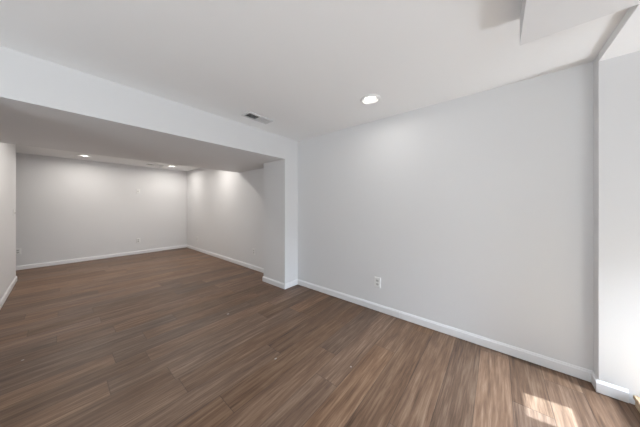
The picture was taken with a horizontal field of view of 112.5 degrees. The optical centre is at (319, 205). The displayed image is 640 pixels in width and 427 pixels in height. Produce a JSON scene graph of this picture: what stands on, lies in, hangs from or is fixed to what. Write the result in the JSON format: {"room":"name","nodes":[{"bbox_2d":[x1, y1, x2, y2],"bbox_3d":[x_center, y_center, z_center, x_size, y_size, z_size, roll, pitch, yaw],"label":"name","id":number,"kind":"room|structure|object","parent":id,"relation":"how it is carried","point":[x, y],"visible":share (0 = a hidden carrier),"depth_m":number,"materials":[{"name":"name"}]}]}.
{"room":"finished basement","nodes":[
{"label":"finished basement","id":0,"kind":"room"},
{"bbox_2d":[0,143,15,299],"bbox_3d":[-3.647,0.117,2.326,3.675,2.265,0.110,0,0,40],"label":"wall","id":1,"kind":"structure","parent":0,"point":[7,151],"depth_m":2.98,"materials":[{"name":"paint"}]},
{"bbox_2d":[0,276,16,308],"bbox_3d":[-3.647,1.206,2.335,3.688,0.079,0.123,0,0,40],"label":"baseboard","id":2,"kind":"structure","parent":1,"relation":"attached to","point":[14,281],"depth_m":2.94,"materials":[{"name":"paint"}]},
{"bbox_2d":[16,153,186,268],"bbox_3d":[-5.308,0.117,4.833,0.100,2.265,4.090,0,0,40],"label":"wall","id":3,"kind":"structure","parent":0,"point":[67,208],"depth_m":4.89,"materials":[{"name":"paint"}]},
{"bbox_2d":[16,248,20,254],"bbox_3d":[-5.822,0.887,4.123,0.012,0.120,0.076,0,0,40],"label":"wall outlet","id":4,"kind":"object","parent":3,"relation":"attached to","point":[18,250],"visible":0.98,"depth_m":4.13,"materials":[{"name":"white plastic"}]},
{"bbox_2d":[16,245,186,269],"bbox_3d":[-5.232,1.206,4.835,0.013,0.079,3.990,0,0,40],"label":"baseboard","id":5,"kind":"structure","parent":3,"relation":"attached to","point":[29,266],"depth_m":4.88,"materials":[{"name":"paint"}]},
{"bbox_2d":[0,46,297,172],"bbox_3d":[-1.951,-0.854,2.854,1.775,0.323,2.865,0,0,40],"label":"beam","id":6,"kind":"structure","parent":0,"point":[44,104],"depth_m":2.00,"materials":[{"name":"paint"}]},
{"bbox_2d":[264,159,297,283],"bbox_3d":[-0.642,0.279,3.458,0.525,1.942,0.265,0,0,40],"label":"wall pillar","id":7,"kind":"structure","parent":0,"point":[280,176],"depth_m":3.31,"materials":[{"name":"paint"}]},
{"bbox_2d":[262,276,297,288],"bbox_3d":[-0.646,1.206,3.454,0.551,0.079,0.278,0,0,40],"label":"baseboard","id":8,"kind":"structure","parent":7,"relation":"attached to","point":[265,279],"depth_m":3.31,"materials":[{"name":"paint"}]},
{"bbox_2d":[0,0,629,170],"bbox_3d":[-2.161,-1.045,1.663,8.990,0.060,5.210,0,0,40],"label":"ceiling","id":9,"kind":"structure","parent":0,"point":[306,67],"depth_m":1.38,"materials":[{"name":"paint"}]},
{"bbox_2d":[241,111,272,123],"bbox_3d":[-0.718,-1.008,2.474,0.150,0.013,0.330,0,0,40],"label":"ceiling vent","id":10,"kind":"object","parent":9,"relation":"in","point":[250,115],"visible":1,"depth_m":2.47,"materials":[{"name":"white metal"}]},
{"bbox_2d":[360,94,380,104],"bbox_3d":[0.480,-1.008,2.042,0.190,0.015,0.190,0,0,40],"label":"recessed light","id":11,"kind":"object","parent":9,"relation":"in","point":[368,99],"visible":1,"depth_m":2.03,"materials":[{"name":"white plastic"}]},
{"bbox_2d":[520,0,639,44],"bbox_3d":[0.839,-0.942,0.531,0.424,0.147,1.288,0,0,40],"label":"box","id":12,"kind":"object","parent":9,"relation":"attached to","point":[539,19],"visible":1,"depth_m":0.97,"materials":[{"name":"paint"}]},
{"bbox_2d":[0,247,639,426],"bbox_3d":[-2.161,1.280,1.663,8.990,0.060,5.210,0,0,40],"label":"floor","id":13,"kind":"structure","parent":0,"point":[151,339],"depth_m":1.70,"materials":[{"name":"laminate"}]},
{"bbox_2d":[633,395,639,412],"bbox_3d":[2.037,1.216,0.684,0.960,0.068,0.905,0,0,40],"label":"wooden step","id":14,"kind":"structure","parent":13,"relation":"on","point":[636,398],"depth_m":1.31,"materials":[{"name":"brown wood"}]},
{"bbox_2d":[187,62,592,370],"bbox_3d":[-1.020,0.117,4.021,7.745,2.265,0.120,0,0,40],"label":"wall","id":15,"kind":"structure","parent":0,"point":[473,213],"depth_m":2.00,"materials":[{"name":"paint"}]},
{"bbox_2d":[187,245,263,272],"bbox_3d":[-2.367,1.206,5.048,4.160,0.079,0.013,0,0,40],"label":"baseboard","id":16,"kind":"structure","parent":15,"relation":"attached to","point":[244,264],"depth_m":4.74,"materials":[{"name":"paint"}]},
{"bbox_2d":[374,277,380,287],"bbox_3d":[0.680,0.910,2.531,0.076,0.120,0.012,0,0,40],"label":"wall outlet","id":17,"kind":"object","parent":15,"relation":"attached to","point":[377,281],"visible":1,"depth_m":2.53,"materials":[{"name":"white plastic"}]},
{"bbox_2d":[298,279,628,402],"bbox_3d":[0.795,1.206,2.370,3.077,0.079,0.113,0,0,40],"label":"baseboard","id":18,"kind":"structure","parent":15,"relation":"attached to","point":[557,365],"depth_m":1.83,"materials":[{"name":"paint"}]},
{"bbox_2d":[593,51,639,404],"bbox_3d":[2.413,0.117,1.119,1.245,2.265,0.220,0,0,40],"label":"wall","id":19,"kind":"structure","parent":0,"point":[616,80],"depth_m":1.38,"materials":[{"name":"paint"}]},
{"bbox_2d":[599,4,639,60],"bbox_3d":[0.740,-0.989,-0.812,1.125,0.053,4.890,0,0,40],"label":"ceiling","id":20,"kind":"structure","parent":0,"point":[625,39],"depth_m":1.24,"materials":[{"name":"paint"}]}
]}

